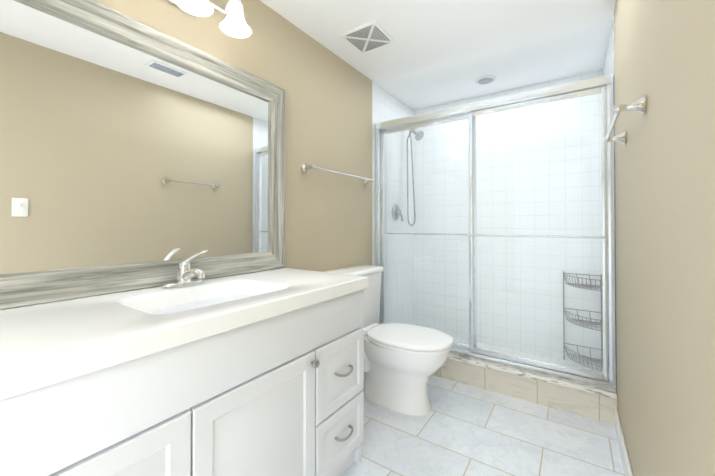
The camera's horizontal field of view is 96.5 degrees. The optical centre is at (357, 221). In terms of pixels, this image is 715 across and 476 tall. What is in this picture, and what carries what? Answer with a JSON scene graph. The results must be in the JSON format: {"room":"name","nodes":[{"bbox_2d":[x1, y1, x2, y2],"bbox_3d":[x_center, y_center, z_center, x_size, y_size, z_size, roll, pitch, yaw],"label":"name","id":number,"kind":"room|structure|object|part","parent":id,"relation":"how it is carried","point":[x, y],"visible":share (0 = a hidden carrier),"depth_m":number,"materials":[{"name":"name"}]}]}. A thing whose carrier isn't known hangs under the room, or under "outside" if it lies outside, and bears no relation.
{"room":"bathroom","nodes":[
{"label":"bathroom","id":0,"kind":"room"},
{"bbox_2d":[95,0,413,323],"bbox_3d":[-0.508,-0.030,1.743,0.100,2.250,3.700,0,-1,34],"label":"wall","id":1,"kind":"structure","parent":0,"point":[328,125],"depth_m":2.08,"materials":[{"name":"beige paint"}]},
{"bbox_2d":[0,0,284,309],"bbox_3d":[-0.773,-0.245,1.233,0.034,0.985,1.295,0,-1,34],"label":"mirror","id":2,"kind":"object","parent":1,"relation":"attached to","point":[135,154],"visible":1,"depth_m":1.14,"materials":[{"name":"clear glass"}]},
{"bbox_2d":[166,0,250,37],"bbox_3d":[-0.659,-0.916,1.256,0.203,0.159,0.490,0,-1,34],"label":"sconce","id":3,"kind":"object","parent":1,"relation":"attached to","point":[233,24],"visible":1,"depth_m":1.36,"materials":[{"name":"white glass"}]},
{"bbox_3d":[-0.629,-0.892,1.236,0.130,0.111,0.130,0,-1,34],"label":"lamp shade","id":4,"kind":"part","parent":3,"relation":"part of","materials":[{"name":"white glass"}]},
{"bbox_3d":[-0.560,-0.964,1.407,0.091,0.060,0.013,0,-1,34],"label":"arm","id":5,"kind":"part","parent":3,"relation":"part of"},
{"bbox_3d":[-0.528,-0.891,1.385,0.130,0.111,0.130,0,-1,34],"label":"lamp shade","id":6,"kind":"part","parent":3,"relation":"part of","materials":[{"name":"white glass"}]},
{"bbox_3d":[-0.528,-0.885,1.384,0.054,0.067,0.054,0,-1,34],"label":"bulb","id":7,"kind":"part","parent":3,"relation":"part of","materials":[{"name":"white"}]},
{"bbox_2d":[301,163,373,183],"bbox_3d":[-0.097,-0.325,2.192,0.078,0.056,0.736,0,-1,34],"label":"towel rail","id":8,"kind":"object","parent":1,"relation":"attached to","point":[305,167],"visible":1,"depth_m":2.03,"materials":[{"name":"silver metal"}]},
{"bbox_3d":[-0.288,-0.328,1.911,0.078,0.056,0.056,0,-1,34],"label":"post","id":9,"kind":"part","parent":8,"relation":"part of","materials":[{"name":"silver metal"}]},
{"bbox_2d":[376,129,380,323],"bbox_3d":[0.177,0.070,2.635,0.028,1.660,0.060,0,-1,34],"label":"door jamb","id":10,"kind":"object","parent":1,"relation":"attached to","point":[378,197],"visible":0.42,"depth_m":2.62,"materials":[{"name":"silver metal"}]},
{"bbox_2d":[392,204,402,220],"bbox_3d":[0.374,-0.086,2.903,0.059,0.153,0.150,0,-1,34],"label":"shower valve","id":11,"kind":"object","parent":1,"relation":"attached to","point":[397,209],"depth_m":2.89,"materials":[{"name":"silver metal"}]},
{"bbox_2d":[402,129,423,225],"bbox_3d":[0.514,-0.437,2.976,0.212,0.956,0.104,0,-1,34],"label":"shower head","id":12,"kind":"object","parent":1,"relation":"attached to","point":[419,134],"depth_m":2.98},
{"bbox_2d":[384,95,602,371],"bbox_3d":[0.800,0.066,2.213,1.433,1.596,0.030,0,-1,34],"label":"shower door","id":13,"kind":"structure","parent":1,"relation":"attached to","point":[504,230],"depth_m":2.06,"materials":[{"name":"clear glass"}]},
{"bbox_2d":[381,130,383,323],"bbox_3d":[0.208,0.070,2.632,0.024,1.656,0.014,0,-1,34],"label":"stile","id":14,"kind":"object","parent":13,"relation":"attached to","point":[382,224],"visible":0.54,"depth_m":2.63,"materials":[{"name":"silver metal"}]},
{"bbox_2d":[384,114,468,133],"bbox_3d":[0.512,-0.743,2.434,0.710,0.034,0.014,0,-1,34],"label":"rail","id":15,"kind":"object","parent":13,"relation":"attached to","point":[434,122],"visible":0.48,"depth_m":2.41,"materials":[{"name":"silver metal"}]},
{"label":"glass","id":16,"kind":"part","parent":13,"relation":"part of","materials":[{"name":"clear glass"}]},
{"bbox_2d":[453,341,468,349],"bbox_3d":[0.512,0.879,2.418,0.710,0.036,0.014,0,-1,34],"label":"rail","id":17,"kind":"object","parent":13,"relation":"attached to","point":[461,345],"depth_m":2.26,"materials":[{"name":"silver metal"}]},
{"bbox_2d":[469,112,472,351],"bbox_3d":[0.784,0.066,2.206,0.024,1.656,0.014,0,-1,34],"label":"stile","id":18,"kind":"object","parent":13,"relation":"attached to","point":[470,237],"visible":1,"depth_m":2.20,"materials":[{"name":"silver metal"}]},
{"bbox_2d":[472,116,476,346],"bbox_3d":[0.816,0.066,2.220,0.024,1.656,0.014,0,-1,34],"label":"stile","id":19,"kind":"object","parent":13,"relation":"attached to","point":[475,244],"depth_m":2.21,"materials":[{"name":"silver metal"}]},
{"bbox_2d":[472,87,600,116],"bbox_3d":[1.088,-0.747,2.008,0.709,0.034,0.014,0,-1,34],"label":"rail","id":20,"kind":"object","parent":13,"relation":"attached to","point":[581,93],"visible":1,"depth_m":1.97,"materials":[{"name":"silver metal"}]},
{"label":"glass","id":21,"kind":"part","parent":13,"relation":"part of","materials":[{"name":"clear glass"}]},
{"bbox_2d":[473,347,602,380],"bbox_3d":[1.088,0.874,1.992,0.709,0.036,0.014,0,-1,34],"label":"rail","id":22,"kind":"object","parent":13,"relation":"attached to","point":[566,369],"visible":1,"depth_m":1.96,"materials":[{"name":"silver metal"}]},
{"bbox_2d":[601,86,608,381],"bbox_3d":[1.391,0.062,1.794,0.024,1.656,0.014,0,-1,34],"label":"stile","id":23,"kind":"object","parent":13,"relation":"attached to","point":[604,233],"visible":1,"depth_m":1.79,"materials":[{"name":"silver metal"}]},
{"bbox_2d":[375,74,612,129],"bbox_3d":[0.800,-0.790,2.222,1.533,0.052,0.072,0,-1,34],"label":"header","id":24,"kind":"object","parent":1,"relation":"attached to","point":[600,81],"visible":0.69,"depth_m":2.10,"materials":[{"name":"silver metal"}]},
{"bbox_2d":[260,0,615,109],"bbox_3d":[0.197,-1.209,1.337,1.737,0.100,3.800,0,-1,34],"label":"ceiling","id":25,"kind":"structure","parent":0,"point":[437,52],"depth_m":2.02,"materials":[{"name":"white paint"}]},
{"bbox_2d":[340,20,394,53],"bbox_3d":[0.066,-1.143,1.987,0.250,0.017,0.250,0,-1,34],"label":"fan","id":26,"kind":"object","parent":25,"relation":"attached to","point":[369,36],"visible":0.98,"depth_m":1.96,"materials":[{"name":"white plastic"}]},
{"bbox_2d":[475,75,495,84],"bbox_3d":[1.030,-1.138,2.572,0.160,0.015,0.160,0,-1,34],"label":"recessed light","id":27,"kind":"object","parent":25,"relation":"in","point":[486,80],"visible":1,"depth_m":2.55,"materials":[{"name":"white"}]},
{"bbox_2d":[342,337,624,475],"bbox_3d":[0.197,1.131,1.313,1.737,0.120,3.800,0,-1,34],"label":"floor","id":28,"kind":"structure","parent":0,"point":[460,429],"depth_m":1.61,"materials":[{"name":"tile"}]},
{"bbox_2d":[0,268,367,475],"bbox_3d":[-0.540,0.667,1.071,0.589,0.842,1.304,0,-1,34],"label":"bathroom vanity","id":29,"kind":"object","parent":28,"relation":"on","point":[260,373],"visible":0.94,"depth_m":0.84,"materials":[{"name":"white paint"}]},
{"bbox_3d":[-0.548,0.723,0.608,0.018,0.506,0.454,0,-1,34],"label":"door","id":30,"kind":"part","parent":29,"relation":"part of","materials":[{"name":"white paint"}]},
{"bbox_2d":[0,268,367,399],"bbox_3d":[-0.550,0.312,1.082,0.563,0.131,1.304,0,-1,34],"label":"countertop","id":31,"kind":"structure","parent":29,"relation":"on","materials":[{"name":"white stone"}]},
{"bbox_2d":[162,250,207,287],"bbox_3d":[-0.636,0.179,1.223,0.164,0.136,0.156,0,-1,34],"label":"faucet","id":32,"kind":"object","parent":31,"relation":"on","point":[186,273],"visible":1,"depth_m":1.23,"materials":[{"name":"silver metal"}]},
{"bbox_3d":[-0.626,0.205,1.216,0.139,0.060,0.038,0,-1,34],"label":"spout","id":33,"kind":"part","parent":32,"relation":"part of","materials":[{"name":"silver metal"}]},
{"bbox_3d":[-0.647,0.142,1.267,0.068,0.061,0.089,0,-1,34],"label":"lever","id":34,"kind":"part","parent":32,"relation":"part of","materials":[{"name":"silver metal"}]},
{"bbox_3d":[-0.289,0.727,0.989,0.018,0.506,0.454,0,-1,34],"label":"door","id":35,"kind":"part","parent":29,"relation":"part of","materials":[{"name":"white paint"}]},
{"bbox_3d":[-0.154,0.509,1.149,0.030,0.031,0.031,0,-1,34],"label":"knob","id":36,"kind":"part","parent":29,"relation":"part of","materials":[{"name":"silver metal"}]},
{"bbox_3d":[-0.068,0.616,1.317,0.018,0.279,0.320,0,-1,34],"label":"drawer","id":37,"kind":"part","parent":29,"relation":"part of","materials":[{"name":"white paint"}]},
{"bbox_3d":[-0.068,0.873,1.314,0.018,0.220,0.320,0,-1,34],"label":"drawer","id":38,"kind":"part","parent":29,"relation":"part of","materials":[{"name":"white paint"}]},
{"bbox_3d":[-0.048,0.867,1.301,0.035,0.021,0.104,0,-1,34],"label":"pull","id":39,"kind":"part","parent":29,"relation":"part of","materials":[{"name":"silver metal"}]},
{"bbox_3d":[-0.048,0.612,1.303,0.035,0.021,0.104,0,-1,34],"label":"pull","id":40,"kind":"part","parent":29,"relation":"part of","materials":[{"name":"silver metal"}]},
{"bbox_3d":[-0.333,0.984,0.928,0.012,0.010,1.264,0,-1,34],"label":"rail","id":41,"kind":"part","parent":29,"relation":"part of","materials":[{"name":"white paint"}]},
{"bbox_3d":[-0.211,1.045,1.597,0.538,0.098,0.018,0,-1,34],"label":"panel","id":42,"kind":"part","parent":29,"relation":"part of","materials":[{"name":"white paint"}]},
{"bbox_2d":[324,265,453,415],"bbox_3d":[0.205,0.706,1.995,0.778,0.783,0.504,0,-1,34],"label":"toilet","id":43,"kind":"object","parent":28,"relation":"on","point":[403,362],"visible":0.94,"depth_m":1.86,"materials":[{"name":"white ceramic"}]},
{"bbox_3d":[-0.028,0.335,2.157,0.214,0.038,0.504,0,-1,34],"label":"tank lid","id":44,"kind":"part","parent":43,"relation":"part of","materials":[{"name":"white ceramic"}]},
{"bbox_3d":[-0.031,0.544,2.157,0.194,0.380,0.480,0,-1,34],"label":"tank","id":45,"kind":"part","parent":43,"relation":"part of","materials":[{"name":"white ceramic"}]},
{"bbox_3d":[0.283,0.906,1.940,0.549,0.383,0.378,0,-1,34],"label":"bowl","id":46,"kind":"part","parent":43,"relation":"part of","materials":[{"name":"white ceramic"}]},
{"bbox_3d":[0.310,0.704,1.924,0.520,0.018,0.394,0,-1,34],"label":"seat","id":47,"kind":"part","parent":43,"relation":"part of","materials":[{"name":"white plastic"}]},
{"bbox_3d":[0.311,0.680,1.923,0.522,0.024,0.396,0,-1,34],"label":"lid","id":48,"kind":"part","parent":43,"relation":"part of","materials":[{"name":"white ceramic"}]},
{"bbox_2d":[563,271,602,370],"bbox_3d":[1.657,0.734,2.340,0.253,0.694,0.254,0,-1,34],"label":"shower caddy","id":49,"kind":"object","parent":28,"relation":"on","point":[592,323],"depth_m":2.37,"materials":[{"name":"grey metal"}]},
{"bbox_2d":[413,69,602,365],"bbox_3d":[1.235,-0.018,2.856,1.737,2.250,0.100,0,-1,34],"label":"wall","id":50,"kind":"structure","parent":0,"point":[445,170],"depth_m":2.71,"materials":[{"name":"tile"}]},
{"bbox_2d":[603,0,714,475],"bbox_3d":[0.847,-0.039,0.825,0.100,2.250,3.700,0,-1,34],"label":"wall","id":51,"kind":"structure","parent":0,"point":[664,56],"depth_m":0.79,"materials":[{"name":"beige paint"}]},
{"bbox_2d":[431,359,616,424],"bbox_3d":[0.800,1.027,2.204,1.537,0.146,0.141,0,-1,34],"label":"shower curb","id":52,"kind":"structure","parent":51,"relation":"attached to","point":[584,404],"depth_m":1.94,"materials":[{"name":"tile"}]},
{"bbox_2d":[447,352,616,398],"bbox_3d":[0.798,0.939,2.202,1.536,0.029,0.166,0,-1,34],"label":"sill","id":53,"kind":"structure","parent":51,"relation":"attached to","point":[578,385],"depth_m":1.92,"materials":[{"name":"stone"}]},
{"bbox_2d":[450,347,615,388],"bbox_3d":[0.800,0.910,2.205,1.533,0.028,0.064,0,-1,34],"label":"door track","id":54,"kind":"object","parent":53,"relation":"on","point":[466,352],"visible":0.38,"depth_m":1.97,"materials":[{"name":"silver metal"}]},
{"bbox_2d":[606,84,615,383],"bbox_3d":[1.423,0.062,1.791,0.028,1.660,0.060,0,-1,34],"label":"door jamb","id":55,"kind":"object","parent":51,"relation":"attached to","point":[611,249],"visible":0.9,"depth_m":1.77,"materials":[{"name":"silver metal"}]},
{"bbox_2d":[614,408,632,475],"bbox_3d":[0.604,1.036,0.557,0.012,0.095,2.803,0,-1,34],"label":"baseboard","id":56,"kind":"structure","parent":51,"relation":"attached to","point":[623,452],"depth_m":1.46,"materials":[{"name":"white wood"}]},
{"bbox_2d":[603,95,646,143],"bbox_3d":[0.994,-0.365,1.205,0.078,0.056,0.506,0,-1,34],"label":"towel rail","id":57,"kind":"object","parent":51,"relation":"attached to","point":[639,105],"visible":1,"depth_m":1.03,"materials":[{"name":"silver metal"}]},
{"bbox_3d":[1.120,-0.363,1.391,0.078,0.056,0.056,0,-1,34],"label":"post","id":58,"kind":"part","parent":57,"relation":"part of","materials":[{"name":"silver metal"}]},
{"bbox_3d":[0.868,-0.367,1.019,0.078,0.056,0.056,0,-1,34],"label":"post","id":59,"kind":"part","parent":57,"relation":"part of","materials":[{"name":"silver metal"}]},
{"bbox_3d":[0.226,0.094,2.652,0.012,0.012,0.039,0,-1,34],"label":"post","id":60,"kind":"object","parent":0,"visible":0},
{"bbox_2d":[386,233,468,235],"bbox_3d":[0.536,0.092,2.461,0.738,0.012,0.013,0,-1,34],"label":"bar","id":61,"kind":"object","parent":60,"relation":"attached to","point":[428,233],"depth_m":2.45,"materials":[{"name":"silver metal"}]},
{"bbox_3d":[0.772,0.090,2.182,0.012,0.012,0.039,0,-1,34],"label":"post","id":62,"kind":"object","parent":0,"visible":0},
{"bbox_2d":[469,234,605,238],"bbox_3d":[1.064,0.087,1.965,0.737,0.012,0.013,0,-1,34],"label":"bar","id":63,"kind":"object","parent":62,"relation":"attached to","point":[550,236],"visible":0.97,"depth_m":1.93,"materials":[{"name":"silver metal"}]}
]}

